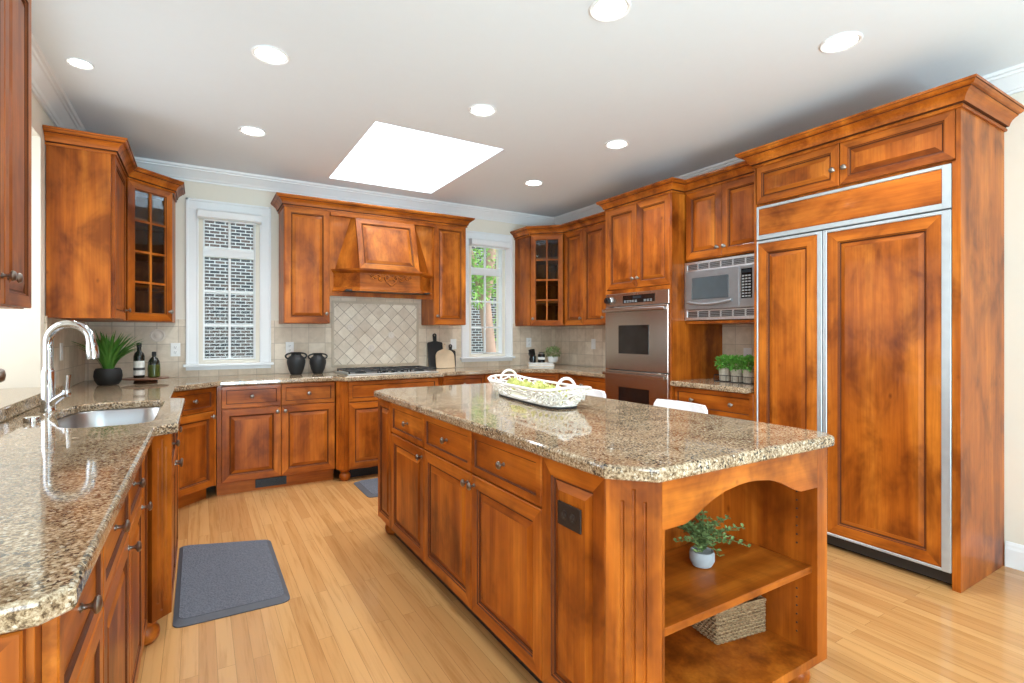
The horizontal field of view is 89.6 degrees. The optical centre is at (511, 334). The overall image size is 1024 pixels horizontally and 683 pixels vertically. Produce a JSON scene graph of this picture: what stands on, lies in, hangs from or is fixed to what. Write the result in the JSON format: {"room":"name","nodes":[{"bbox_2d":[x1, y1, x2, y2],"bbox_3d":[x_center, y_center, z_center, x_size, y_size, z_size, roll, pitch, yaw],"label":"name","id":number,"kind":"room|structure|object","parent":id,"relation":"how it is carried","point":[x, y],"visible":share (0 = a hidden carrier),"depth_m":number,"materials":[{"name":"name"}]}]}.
{"room":"kitchen","nodes":[
{"label":"kitchen","id":0,"kind":"room"},
{"bbox_2d":[0,309,4,388],"bbox_3d":[-2.709,-0.377,2.110,0.560,1.750,1.740,0,0,-31],"label":"wall","id":1,"kind":"structure","parent":0,"point":[2,311],"depth_m":2.92,"materials":[{"name":"beige paint"}]},
{"bbox_2d":[0,385,62,422],"bbox_3d":[-2.596,0.337,2.214,0.738,0.062,1.660,0,0,-31],"label":"granite ledge","id":2,"kind":"object","parent":1,"relation":"on","point":[14,402],"visible":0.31,"depth_m":2.51,"materials":[{"name":"beige stone"}]},
{"bbox_2d":[5,93,54,388],"bbox_3d":[-1.340,-0.080,0.539,0.150,2.756,8.313,0,0,-31],"label":"wall","id":3,"kind":"structure","parent":0,"point":[24,328],"depth_m":2.99,"materials":[{"name":"beige paint"}]},
{"bbox_2d":[0,0,31,308],"bbox_3d":[-1.611,-0.624,1.461,0.324,1.075,0.570,0,0,-31],"label":"upper cabinet","id":4,"kind":"object","parent":3,"relation":"attached to","point":[15,15],"visible":1,"depth_m":1.61,"materials":[{"name":"brown wood"}]},
{"bbox_2d":[44,316,84,388],"bbox_3d":[-3.105,0.127,3.601,0.011,0.478,1.220,0,0,-31],"label":"tiled wall","id":5,"kind":"structure","parent":3,"relation":"attached to","point":[73,362],"depth_m":3.60,"materials":[{"name":"tile"}]},
{"bbox_2d":[46,145,130,320],"bbox_3d":[-2.800,-0.632,3.447,0.364,1.060,0.600,0,0,-31],"label":"upper cabinet","id":6,"kind":"object","parent":3,"relation":"attached to","point":[86,190],"visible":1,"depth_m":3.19,"materials":[{"name":"brown wood"}]},
{"bbox_2d":[85,180,555,380],"bbox_3d":[-1.477,-0.080,5.407,4.970,2.756,0.150,0,0,-31],"label":"wall","id":7,"kind":"structure","parent":0,"point":[196,190],"depth_m":4.75,"materials":[{"name":"beige paint"}]},
{"bbox_2d":[74,179,174,322],"bbox_3d":[-3.005,-0.632,4.029,0.622,1.060,0.593,0,0,-33],"label":"upper cabinet","id":8,"kind":"object","parent":7,"relation":"attached to","point":[150,211],"visible":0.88,"depth_m":4.12,"materials":[{"name":"brown wood"}]},
{"bbox_2d":[42,125,184,202],"bbox_3d":[-2.657,-1.188,3.772,0.391,0.096,1.453,0,0,-4],"label":"crown molding","id":9,"kind":"structure","parent":8,"relation":"on","point":[120,147],"depth_m":3.25,"materials":[{"name":"brown wood"}]},
{"bbox_2d":[135,217,163,231],"bbox_3d":[-3.007,-0.881,4.030,0.572,0.018,0.546,0,0,-33],"label":"shelf","id":10,"kind":"object","parent":8,"relation":"attached to","point":[139,227],"depth_m":4.18,"materials":[{"name":"brown wood"}]},
{"bbox_2d":[135,252,163,262],"bbox_3d":[-3.007,-0.621,4.030,0.572,0.018,0.546,0,0,-33],"label":"shelf","id":11,"kind":"object","parent":8,"relation":"attached to","point":[139,257],"depth_m":4.14,"materials":[{"name":"brown wood"}]},
{"bbox_2d":[135,284,163,291],"bbox_3d":[-3.007,-0.371,4.030,0.572,0.018,0.546,0,0,-33],"label":"shelf","id":12,"kind":"object","parent":8,"relation":"attached to","point":[138,288],"depth_m":4.09,"materials":[{"name":"brown wood"}]},
{"bbox_2d":[183,197,273,370],"bbox_3d":[-2.558,-0.438,4.672,0.714,1.502,0.135,0,0,-31],"label":"window","id":13,"kind":"structure","parent":7,"relation":"in","point":[192,222],"depth_m":4.66,"materials":[{"name":"white paint"}]},
{"bbox_2d":[197,208,261,224],"bbox_3d":[-2.523,-1.048,4.615,0.500,0.093,0.100,0,0,-31],"label":"roller blind","id":14,"kind":"object","parent":13,"relation":"attached to","point":[206,214],"visible":1,"depth_m":4.58,"materials":[{"name":"white fabric"}]},
{"bbox_2d":[279,206,329,323],"bbox_3d":[-1.934,-0.632,4.806,0.395,1.060,0.384,0,0,-31],"label":"upper cabinet","id":15,"kind":"object","parent":7,"relation":"attached to","point":[304,234],"visible":0.98,"depth_m":4.67,"materials":[{"name":"brown wood"}]},
{"bbox_2d":[271,192,474,227],"bbox_3d":[-1.329,-1.188,5.156,1.933,0.096,0.428,0,0,-31],"label":"crown molding","id":16,"kind":"structure","parent":15,"relation":"on","point":[279,200],"depth_m":4.90,"materials":[{"name":"brown wood"}]},
{"bbox_2d":[85,296,554,379],"bbox_3d":[-1.438,-0.018,5.328,4.653,0.768,0.024,0,0,-31],"label":"tiled wall","id":17,"kind":"structure","parent":7,"relation":"attached to","point":[308,339],"depth_m":5.20,"materials":[{"name":"tile"}]},
{"bbox_2d":[170,343,179,356],"bbox_3d":[-2.897,0.130,4.437,0.072,0.116,0.008,0,0,-31],"label":"wall outlet","id":18,"kind":"object","parent":17,"relation":"attached to","point":[174,347],"visible":1,"depth_m":4.43,"materials":[{"name":"white plastic"}]},
{"bbox_2d":[286,342,293,353],"bbox_3d":[-2.118,0.128,4.911,0.072,0.116,0.008,0,0,-31],"label":"wall outlet","id":19,"kind":"object","parent":17,"relation":"attached to","point":[289,345],"visible":0.94,"depth_m":4.91,"materials":[{"name":"white plastic"}]},
{"bbox_2d":[421,224,465,325],"bbox_3d":[-0.729,-0.632,5.538,0.370,1.060,0.384,0,0,-31],"label":"upper cabinet","id":20,"kind":"object","parent":7,"relation":"attached to","point":[447,306],"visible":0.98,"depth_m":5.41,"materials":[{"name":"brown wood"}]},
{"bbox_2d":[330,211,433,299],"bbox_3d":[-1.201,-0.754,4.972,1.028,0.784,0.264,0,0,-31],"label":"range hood","id":21,"kind":"object","parent":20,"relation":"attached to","point":[375,257],"visible":1,"depth_m":4.90,"materials":[{"name":"brown wood"}]},
{"bbox_2d":[331,268,433,278],"bbox_3d":[-1.195,-0.589,4.972,1.020,0.038,0.257,0,0,-31],"label":"shelf","id":22,"kind":"object","parent":21,"relation":"attached to","point":[335,272],"depth_m":4.84,"materials":[{"name":"brown wood"}]},
{"bbox_2d":[460,230,514,361],"bbox_3d":[-0.297,-0.438,6.045,0.714,1.502,0.135,0,0,-31],"label":"window","id":23,"kind":"structure","parent":7,"relation":"in","point":[484,271],"depth_m":6.13,"materials":[{"name":"white paint"}]},
{"bbox_2d":[469,238,509,249],"bbox_3d":[-0.263,-1.048,5.988,0.500,0.093,0.100,0,0,-31],"label":"roller blind","id":24,"kind":"object","parent":23,"relation":"attached to","point":[482,243],"visible":1,"depth_m":5.95,"materials":[{"name":"white fabric"}]},
{"bbox_2d":[515,234,564,326],"bbox_3d":[0.454,-0.632,6.131,0.622,1.060,0.593,0,0,-30],"label":"upper cabinet","id":25,"kind":"object","parent":7,"relation":"attached to","point":[539,259],"visible":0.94,"depth_m":6.08,"materials":[{"name":"brown wood"}]},
{"bbox_2d":[536,257,563,264],"bbox_3d":[0.454,-0.881,6.132,0.546,0.018,0.572,0,0,-33],"label":"shelf","id":26,"kind":"object","parent":25,"relation":"attached to","point":[552,262],"depth_m":6.15,"materials":[{"name":"brown wood"}]},
{"bbox_2d":[536,280,563,285],"bbox_3d":[0.454,-0.621,6.132,0.546,0.018,0.572,0,0,-33],"label":"shelf","id":27,"kind":"object","parent":25,"relation":"attached to","point":[538,283],"depth_m":6.18,"materials":[{"name":"brown wood"}]},
{"bbox_2d":[536,301,563,305],"bbox_3d":[0.454,-0.371,6.132,0.546,0.018,0.572,0,0,-33],"label":"shelf","id":28,"kind":"object","parent":25,"relation":"attached to","point":[538,303],"depth_m":6.20,"materials":[{"name":"brown wood"}]},
{"bbox_2d":[510,212,605,239],"bbox_3d":[0.605,-1.188,5.634,0.289,0.096,1.688,0,0,-43],"label":"crown molding","id":29,"kind":"structure","parent":25,"relation":"on","point":[599,218],"depth_m":5.82,"materials":[{"name":"brown wood"}]},
{"bbox_2d":[32,0,1023,216],"bbox_3d":[0.682,-1.483,1.853,4.970,0.050,8.460,0,0,-31],"label":"ceiling","id":30,"kind":"structure","parent":0,"point":[690,85],"depth_m":2.92,"materials":[{"name":"white paint"}]},
{"bbox_2d":[65,57,93,69],"bbox_3d":[-2.319,-1.454,2.768,0.119,0.006,0.119,0,0,-31],"label":"recessed light","id":31,"kind":"object","parent":30,"relation":"in","point":[76,62],"visible":1,"depth_m":2.76,"materials":[{"name":"white"}]},
{"bbox_2d":[238,126,266,136],"bbox_3d":[-1.857,-1.454,3.692,0.186,0.006,0.186,0,0,-31],"label":"recessed light","id":32,"kind":"object","parent":30,"relation":"in","point":[248,130],"visible":1,"depth_m":3.69,"materials":[{"name":"white"}]},
{"bbox_2d":[251,45,289,64],"bbox_3d":[-1.258,-1.454,2.687,0.186,0.006,0.186,0,0,-31],"label":"recessed light","id":33,"kind":"object","parent":30,"relation":"in","point":[272,55],"visible":1,"depth_m":2.68,"materials":[{"name":"white paint"}]},
{"bbox_2d":[333,122,494,188],"bbox_3d":[-0.885,-1.834,4.427,1.085,0.652,1.555,0,0,-31],"label":"window","id":34,"kind":"structure","parent":30,"relation":"attached to","point":[386,152],"depth_m":5.08,"materials":[{"name":"white glass"}]},
{"bbox_2d":[468,104,496,116],"bbox_3d":[-0.191,-1.454,3.348,0.186,0.006,0.186,0,0,-31],"label":"recessed light","id":35,"kind":"object","parent":30,"relation":"in","point":[480,110],"visible":1,"depth_m":3.34,"materials":[{"name":"white"}]},
{"bbox_2d":[524,180,542,185],"bbox_3d":[0.208,-1.454,4.953,0.186,0.006,0.186,0,0,-31],"label":"recessed light","id":36,"kind":"object","parent":30,"relation":"in","point":[530,182],"visible":1,"depth_m":4.95,"materials":[{"name":"white"}]},
{"bbox_2d":[589,0,630,21],"bbox_3d":[0.438,-1.454,2.302,0.186,0.006,0.186,0,0,-31],"label":"recessed light","id":37,"kind":"object","parent":30,"relation":"in","point":[600,10],"visible":1,"depth_m":2.31,"materials":[{"name":"white"}]},
{"bbox_2d":[605,140,628,148],"bbox_3d":[0.803,-1.454,3.946,0.186,0.006,0.186,0,0,-31],"label":"recessed light","id":38,"kind":"object","parent":30,"relation":"in","point":[614,144],"visible":1,"depth_m":3.94,"materials":[{"name":"white"}]},
{"bbox_2d":[819,31,862,52],"bbox_3d":[1.639,-1.454,2.570,0.186,0.006,0.186,0,0,-31],"label":"recessed light","id":39,"kind":"object","parent":30,"relation":"in","point":[840,42],"visible":1,"depth_m":2.56,"materials":[{"name":"white"}]},
{"bbox_2d":[137,468,1023,682],"bbox_3d":[0.400,1.348,1.682,5.630,0.100,8.460,0,0,-31],"label":"floor","id":40,"kind":"structure","parent":0,"point":[361,607],"depth_m":2.36,"materials":[{"name":"brown wood"}]},
{"bbox_2d":[0,548,102,682],"bbox_3d":[-1.024,0.854,0.785,0.626,0.888,0.475,0,0,-31],"label":"base cabinet","id":41,"kind":"object","parent":40,"relation":"on","point":[68,647],"visible":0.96,"depth_m":0.84,"materials":[{"name":"brown wood"}]},
{"bbox_2d":[102,492,141,682],"bbox_3d":[-1.274,0.854,1.205,0.634,0.888,0.497,0,0,-31],"label":"base cabinet","id":42,"kind":"object","parent":40,"relation":"on","point":[116,548],"visible":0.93,"depth_m":1.35,"materials":[{"name":"brown wood"}]},
{"bbox_2d":[128,464,152,682],"bbox_3d":[-1.514,0.854,1.599,0.634,0.888,0.420,0,0,-31],"label":"base cabinet","id":43,"kind":"object","parent":40,"relation":"on","point":[136,507],"visible":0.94,"depth_m":1.74,"materials":[{"name":"brown wood"}]},
{"bbox_2d":[142,453,146,650],"bbox_3d":[-1.696,0.854,1.867,0.600,0.888,0.220,0,0,-31],"label":"base cabinet","id":44,"kind":"object","parent":40,"relation":"on","point":[144,463],"visible":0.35,"depth_m":2.02,"materials":[{"name":"brown wood"}]},
{"bbox_2d":[144,426,182,645],"bbox_3d":[-1.962,0.854,2.413,0.714,0.888,0.978,0,0,-31],"label":"base cabinet","id":45,"kind":"object","parent":40,"relation":"on","point":[162,453],"visible":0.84,"depth_m":2.18,"materials":[{"name":"brown wood"}]},
{"bbox_2d":[173,387,215,508],"bbox_3d":[-2.793,0.854,3.972,0.904,0.888,0.876,0,0,-32],"label":"base cabinet","id":46,"kind":"object","parent":40,"relation":"on","point":[197,448],"visible":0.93,"depth_m":3.91,"materials":[{"name":"brown wood"}]},
{"bbox_2d":[173,540,289,627],"bbox_3d":[-1.550,1.288,2.825,0.485,0.018,1.036,0,0,-31],"label":"kitchen mat","id":47,"kind":"object","parent":40,"relation":"on","point":[215,581],"visible":1,"depth_m":2.68,"materials":[{"name":"grey fabric"}]},
{"bbox_2d":[216,381,334,495],"bbox_3d":[-2.096,0.854,4.562,0.910,0.888,0.614,0,0,-31],"label":"base cabinet","id":48,"kind":"object","parent":40,"relation":"on","point":[282,434],"visible":0.98,"depth_m":4.32,"materials":[{"name":"brown wood"}]},
{"bbox_2d":[255,476,286,487],"bbox_3d":[-2.035,1.243,4.355,0.240,0.070,0.010,0,0,-31],"label":"floor vent","id":49,"kind":"object","parent":48,"relation":"attached to","point":[278,481],"depth_m":4.36,"materials":[{"name":"black metal"}]},
{"bbox_2d":[354,478,377,497],"bbox_3d":[-0.924,1.288,4.505,0.800,0.018,0.500,0,0,-31],"label":"kitchen mat","id":50,"kind":"object","parent":40,"relation":"on","point":[369,487],"visible":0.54,"depth_m":4.34,"materials":[{"name":"grey fabric"}]},
{"bbox_2d":[335,377,442,480],"bbox_3d":[-1.240,0.854,5.022,1.024,0.888,0.714,0,0,-31],"label":"base cabinet","id":51,"kind":"object","parent":40,"relation":"on","point":[356,406],"visible":0.38,"depth_m":4.59,"materials":[{"name":"brown wood"}]},
{"bbox_2d":[443,374,483,384],"bbox_3d":[-0.625,0.854,5.456,0.470,0.888,0.614,0,0,-31],"label":"base cabinet","id":52,"kind":"object","parent":40,"relation":"on","point":[458,379],"visible":0.08,"depth_m":5.22,"materials":[{"name":"brown wood"}]},
{"bbox_2d":[484,373,519,382],"bbox_3d":[-0.238,0.854,5.691,0.430,0.888,0.614,0,0,-31],"label":"base cabinet","id":53,"kind":"object","parent":40,"relation":"on","point":[486,376],"visible":0.07,"depth_m":5.40,"materials":[{"name":"brown wood"}]},
{"bbox_2d":[520,373,560,385],"bbox_3d":[0.391,0.854,5.917,0.894,0.888,0.866,0,0,-30],"label":"base cabinet","id":54,"kind":"object","parent":40,"relation":"on","point":[555,377],"visible":0.04,"depth_m":5.51,"materials":[{"name":"brown wood"}]},
{"bbox_2d":[0,364,605,633],"bbox_3d":[-0.308,0.389,3.480,4.666,0.040,4.358,0,0,-31],"label":"countertop","id":55,"kind":"structure","parent":54,"relation":"on","point":[63,491],"depth_m":1.35,"materials":[{"name":"stone"}]},
{"bbox_2d":[0,369,5,381],"bbox_3d":[-1.258,0.142,0.957,0.384,0.452,0.382,0,0,-31],"label":"appliance garage","id":56,"kind":"object","parent":55,"relation":"on","point":[2,371],"visible":1,"depth_m":1.20,"materials":[{"name":"metal"}]},
{"bbox_2d":[23,416,40,422],"bbox_3d":[-2.019,0.357,2.167,0.056,0.022,0.056,0,0,-31],"label":"cap","id":57,"kind":"object","parent":55,"relation":"on","point":[31,419],"visible":1,"depth_m":2.15,"materials":[{"name":"silver metal"}]},
{"bbox_2d":[39,320,98,411],"bbox_3d":[-2.142,0.149,2.494,0.235,0.439,0.071,0,0,-15],"label":"faucet","id":58,"kind":"object","parent":55,"relation":"on","point":[49,399],"visible":1,"depth_m":2.47,"materials":[{"name":"silver metal"}]},
{"bbox_2d":[57,407,159,427],"bbox_3d":[-1.919,0.507,2.431,0.436,0.194,0.939,0,0,-31],"label":"sink","id":59,"kind":"object","parent":55,"relation":"in","point":[114,417],"visible":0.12,"depth_m":2.79,"materials":[{"name":"silver metal"}]},
{"bbox_2d":[74,331,142,385],"bbox_3d":[-2.945,0.163,3.762,0.440,0.409,0.424,0,0,-31],"label":"potted grass","id":60,"kind":"object","parent":55,"relation":"on","point":[110,353],"depth_m":3.71,"materials":[{"name":"green plant"}]},
{"bbox_2d":[93,368,122,385],"bbox_3d":[-2.944,0.307,3.758,0.172,0.122,0.172,0,0,-31],"label":"pot","id":61,"kind":"object","parent":60,"relation":"attached to","point":[102,376],"depth_m":3.70,"materials":[{"name":"black ceramic"}]},
{"bbox_2d":[122,376,168,382],"bbox_3d":[-2.823,0.350,3.972,0.304,0.036,0.304,0,0,-31],"label":"tray","id":62,"kind":"object","parent":55,"relation":"on","point":[146,379],"visible":0.92,"depth_m":3.91,"materials":[{"name":"brown wood"}]},
{"bbox_2d":[133,343,144,377],"bbox_3d":[-2.864,0.197,3.958,0.074,0.268,0.074,0,0,-31],"label":"bottle","id":63,"kind":"object","parent":62,"relation":"on","point":[139,357],"visible":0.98,"depth_m":3.94,"materials":[{"name":"black glass"}]},
{"bbox_2d":[147,352,160,377],"bbox_3d":[-2.783,0.232,4.007,0.084,0.199,0.084,0,0,-31],"label":"bottle","id":64,"kind":"object","parent":62,"relation":"on","point":[153,368],"visible":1,"depth_m":3.98,"materials":[{"name":"green glass"}]},
{"bbox_2d":[285,352,306,374],"bbox_3d":[-1.984,0.265,4.739,0.159,0.206,0.159,0,0,4],"label":"vase","id":65,"kind":"object","parent":55,"relation":"on","point":[296,362],"visible":1,"depth_m":4.69,"materials":[{"name":"black ceramic"}]},
{"bbox_2d":[308,353,327,373],"bbox_3d":[-1.836,0.272,4.875,0.148,0.192,0.148,0,0,4],"label":"vase","id":66,"kind":"object","parent":55,"relation":"on","point":[317,362],"visible":1,"depth_m":4.83,"materials":[{"name":"black ceramic"}]},
{"bbox_2d":[335,366,438,375],"bbox_3d":[-1.217,0.347,5.017,0.870,0.042,0.500,0,0,-31],"label":"gas cooktop","id":67,"kind":"object","parent":55,"relation":"in","point":[390,369],"visible":1,"depth_m":4.90,"materials":[{"name":"metal"}]},
{"bbox_2d":[427,333,442,367],"bbox_3d":[-0.840,0.177,5.649,0.175,0.380,0.068,0,0,-31],"label":"cutting board","id":68,"kind":"object","parent":55,"relation":"on","point":[433,347],"visible":0.83,"depth_m":5.62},
{"bbox_2d":[435,343,454,367],"bbox_3d":[-0.736,0.232,5.650,0.220,0.272,0.063,0,0,-31],"label":"cutting board","id":69,"kind":"object","parent":55,"relation":"on","point":[444,358],"visible":1,"depth_m":5.64,"materials":[{"name":"brown wood"}]},
{"bbox_2d":[528,364,553,366],"bbox_3d":[0.337,0.357,6.032,0.300,0.022,0.200,0,0,-1],"label":"book","id":70,"kind":"object","parent":55,"relation":"on","point":[528,364],"visible":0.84,"depth_m":5.93,"materials":[{"name":"white paper"}]},
{"bbox_2d":[528,362,553,364],"bbox_3d":[0.337,0.336,6.032,0.280,0.018,0.190,0,0,-1],"label":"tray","id":71,"kind":"object","parent":70,"relation":"on","point":[529,363],"visible":0.91,"depth_m":5.94,"materials":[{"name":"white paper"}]},
{"bbox_2d":[538,352,544,362],"bbox_3d":[0.344,0.266,6.030,0.085,0.122,0.085,0,0,-31],"label":"canister","id":72,"kind":"object","parent":71,"relation":"on","point":[541,356],"visible":1,"depth_m":6.00,"materials":[{"name":"grey metal"}]},
{"bbox_2d":[543,345,561,362],"bbox_3d":[0.479,0.223,6.028,0.218,0.207,0.224,0,0,44],"label":"potted plant","id":73,"kind":"object","parent":71,"relation":"on","point":[552,359],"visible":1,"depth_m":6.00,"materials":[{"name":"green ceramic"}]},
{"bbox_2d":[560,374,604,390],"bbox_3d":[0.935,0.854,5.289,0.624,0.888,0.754,0,0,-31],"label":"base cabinet","id":74,"kind":"object","parent":40,"relation":"on","point":[596,383],"visible":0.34,"depth_m":5.10,"materials":[{"name":"brown wood"}]},
{"bbox_2d":[573,389,605,397],"bbox_3d":[0.399,0.845,3.624,0.425,0.905,0.400,0,0,-31],"label":"counter stool","id":75,"kind":"object","parent":40,"relation":"on","point":[597,393],"visible":0.07,"depth_m":3.65,"materials":[{"name":"white plastic"}]},
{"bbox_2d":[378,398,826,682],"bbox_3d":[0.126,0.854,2.630,1.008,0.888,2.325,0,0,-31],"label":"kitchen island","id":76,"kind":"object","parent":40,"relation":"on","point":[619,600],"visible":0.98,"depth_m":1.86,"materials":[{"name":"brown wood"}]},
{"bbox_2d":[558,500,581,534],"bbox_3d":[0.180,0.575,1.627,0.008,0.075,0.118,0,0,-31],"label":"island outlet","id":77,"kind":"object","parent":76,"relation":"attached to","point":[570,517],"visible":1,"depth_m":1.62,"materials":[{"name":"brown plastic"}]},
{"bbox_2d":[569,514,575,523],"bbox_3d":[0.188,0.575,1.607,0.002,0.030,0.030,0,0,-31],"label":"socket","id":78,"kind":"object","parent":77,"relation":"attached to","point":[572,517],"depth_m":1.61,"materials":[{"name":"black plastic"}]},
{"bbox_2d":[374,383,833,482],"bbox_3d":[0.130,0.388,2.670,1.045,0.042,2.442,0,0,-31],"label":"island countertop","id":79,"kind":"structure","parent":76,"relation":"on","point":[605,438],"depth_m":1.95,"materials":[{"name":"stone"}]},
{"bbox_2d":[487,369,591,408],"bbox_3d":[0.122,0.287,2.849,0.315,0.156,0.862,0,0,-25],"label":"basket","id":80,"kind":"object","parent":79,"relation":"on","point":[535,398],"visible":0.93,"depth_m":2.60,"materials":[{"name":"white wicker"}]},
{"bbox_2d":[507,377,519,389],"bbox_3d":[0.009,0.294,3.033,0.083,0.088,0.086,0,0,25],"label":"moss ball","id":81,"kind":"object","parent":80,"relation":"in","point":[512,380],"visible":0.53,"depth_m":3.01,"materials":[{"name":"plant"}]},
{"bbox_2d":[519,380,531,393],"bbox_3d":[0.075,0.294,2.904,0.080,0.084,0.078,0,0,3],"label":"moss ball","id":82,"kind":"object","parent":80,"relation":"in","point":[525,383],"visible":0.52,"depth_m":2.88,"materials":[{"name":"plant"}]},
{"bbox_2d":[531,380,544,391],"bbox_3d":[0.145,0.292,2.756,0.089,0.094,0.088,0,0,-32],"label":"moss ball","id":83,"kind":"object","parent":80,"relation":"in","point":[537,385],"visible":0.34,"depth_m":2.74,"materials":[{"name":"plant"}]},
{"bbox_2d":[673,509,750,568],"bbox_3d":[0.701,0.732,1.883,0.240,0.225,0.284,0,0,-18],"label":"potted plant","id":84,"kind":"object","parent":76,"relation":"on","point":[702,556],"visible":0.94,"depth_m":1.86,"materials":[{"name":"plant"}]},
{"bbox_2d":[691,595,765,644],"bbox_3d":[0.846,1.095,2.049,0.254,0.131,0.182,0,0,-22],"label":"woven basket","id":85,"kind":"object","parent":76,"relation":"on","point":[745,619],"visible":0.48,"depth_m":1.97,"materials":[{"name":"beige wicker"}]},
{"bbox_2d":[665,533,811,635],"bbox_3d":[0.671,0.857,1.840,0.767,0.026,0.371,0,0,-31],"label":"shelf","id":86,"kind":"object","parent":76,"relation":"attached to","point":[693,594],"depth_m":1.80,"materials":[{"name":"brown wood"}]},
{"bbox_2d":[606,192,721,399],"bbox_3d":[1.331,0.068,4.623,0.664,2.460,0.790,0,0,-31],"label":"tall cabinet","id":87,"kind":"object","parent":40,"relation":"on","point":[646,239],"visible":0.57,"depth_m":4.30,"materials":[{"name":"brown wood"}]},
{"bbox_2d":[602,289,669,405],"bbox_3d":[1.298,0.268,4.603,0.642,1.270,0.747,0,0,-31],"label":"double oven","id":88,"kind":"object","parent":87,"relation":"in","point":[637,324],"visible":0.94,"depth_m":4.41,"materials":[{"name":"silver metal"}]},
{"bbox_2d":[654,399,707,413],"bbox_3d":[0.830,0.845,2.914,0.425,0.905,0.400,0,0,-31],"label":"counter stool","id":89,"kind":"object","parent":40,"relation":"on","point":[687,406],"visible":0.12,"depth_m":3.02,"materials":[{"name":"white plastic"}]},
{"bbox_2d":[675,386,753,420],"bbox_3d":[1.724,0.854,3.990,0.634,0.888,0.694,0,0,-31],"label":"base cabinet","id":90,"kind":"object","parent":40,"relation":"on","point":[720,403],"visible":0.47,"depth_m":3.77,"materials":[{"name":"brown wood"}]},
{"bbox_2d":[670,378,753,393],"bbox_3d":[1.718,0.389,4.002,0.662,0.040,0.666,0,0,-31],"label":"countertop","id":91,"kind":"structure","parent":90,"relation":"on","point":[707,383],"depth_m":3.84,"materials":[{"name":"stone"}]},
{"bbox_2d":[714,354,753,383],"bbox_3d":[1.734,0.257,3.982,0.184,0.223,0.390,0,0,-31],"label":"planter","id":92,"kind":"object","parent":91,"relation":"on","point":[744,373],"visible":0.91,"depth_m":3.94,"materials":[{"name":"green metal"}]},
{"bbox_2d":[757,163,951,584],"bbox_3d":[2.199,0.212,3.222,0.586,2.164,1.067,0,0,-31],"label":"refrigerator","id":93,"kind":"object","parent":40,"relation":"on","point":[854,283],"visible":0.75,"depth_m":2.94,"materials":[{"name":"brown wood"}]},
{"bbox_2d":[754,107,1003,592],"bbox_3d":[2.203,0.068,3.214,0.640,2.460,1.125,0,0,-31],"label":"tall cabinet","id":94,"kind":"object","parent":40,"relation":"on","point":[974,147],"visible":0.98,"depth_m":2.74,"materials":[{"name":"brown wood"}]},
{"bbox_2d":[596,73,1023,212],"bbox_3d":[1.801,-1.194,3.827,0.698,0.109,2.766,0,0,-31],"label":"crown molding","id":95,"kind":"structure","parent":94,"relation":"on","point":[973,93],"depth_m":2.94,"materials":[{"name":"brown wood"}]},
{"bbox_2d":[567,91,1023,564],"bbox_3d":[2.777,-0.080,3.040,0.150,2.756,8.313,0,0,-31],"label":"wall","id":96,"kind":"structure","parent":0,"point":[1014,136],"depth_m":2.86,"materials":[{"name":"beige paint"}]},
{"bbox_2d":[32,34,1023,225],"bbox_3d":[0.680,-1.398,1.853,4.665,0.118,8.162,0,0,-31],"label":"trim","id":97,"kind":"structure","parent":96,"relation":"attached to","point":[46,88],"depth_m":4.64,"materials":[{"name":"white paint"}]},
{"bbox_2d":[555,325,604,366],"bbox_3d":[0.977,0.117,5.846,0.011,0.498,1.647,0,0,-31],"label":"tiled wall","id":98,"kind":"structure","parent":96,"relation":"attached to","point":[574,342],"depth_m":6.11,"materials":[{"name":"tile"}]},
{"bbox_2d":[565,223,605,325],"bbox_3d":[0.986,-0.632,5.490,0.358,1.060,1.040,0,0,-31],"label":"upper cabinet","id":99,"kind":"object","parent":96,"relation":"attached to","point":[585,249],"visible":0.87,"depth_m":5.53,"materials":[{"name":"brown wood"}]},
{"bbox_2d":[686,175,753,324],"bbox_3d":[1.778,-0.624,4.022,0.514,1.075,0.695,0,0,-31],"label":"upper cabinet","id":100,"kind":"object","parent":96,"relation":"attached to","point":[719,218],"visible":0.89,"depth_m":3.91,"materials":[{"name":"brown wood"}]},
{"bbox_2d":[685,253,753,320],"bbox_3d":[1.752,-0.346,4.013,0.509,0.468,0.680,0,0,-31],"label":"microwave","id":101,"kind":"object","parent":100,"relation":"in","point":[720,289],"visible":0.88,"depth_m":3.89,"materials":[{"name":"metal"}]},
{"bbox_2d":[722,324,753,368],"bbox_3d":[1.994,0.122,4.173,0.011,0.488,0.662,0,0,-31],"label":"tile niche","id":102,"kind":"object","parent":96,"relation":"attached to","point":[735,337],"visible":0.07,"depth_m":4.33,"materials":[{"name":"tile"}]},
{"bbox_2d":[743,348,751,355],"bbox_3d":[1.938,0.168,4.243,0.009,0.116,0.072,0,0,-31],"label":"phone jack","id":103,"kind":"object","parent":102,"relation":"attached to","point":[746,351],"visible":0.54,"depth_m":4.24,"materials":[{"name":"white plastic"}]},
{"bbox_2d":[1005,541,1023,570],"bbox_3d":[3.777,1.228,1.233,0.016,0.140,3.885,0,0,-31],"label":"baseboard","id":104,"kind":"structure","parent":96,"relation":"attached to","point":[1014,552],"depth_m":2.85,"materials":[{"name":"white paint"}]},
{"label":"outside","id":105,"kind":"structure","parent":0,"visible":0},
{"bbox_3d":[1.749,1.898,12.529,44.000,0.200,8.400,0,0,-31],"label":"lawn","id":106,"kind":"structure","parent":105,"visible":0},
{"bbox_2d":[471,246,495,351],"bbox_3d":[-0.483,-0.547,10.698,2.390,4.699,1.766,0,0,-31],"label":"tree","id":107,"kind":"object","parent":106,"relation":"on","point":[491,253],"visible":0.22,"depth_m":10.61,"materials":[{"name":"green plant"}]},
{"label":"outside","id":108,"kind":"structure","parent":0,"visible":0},
{"bbox_2d":[205,220,495,357],"bbox_3d":[-0.938,-2.202,15.987,33.000,8.000,0.300,0,0,-31],"label":"brick facade","id":109,"kind":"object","parent":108,"point":[216,233],"visible":0.02,"depth_m":12.33,"materials":[{"name":"white brick"}]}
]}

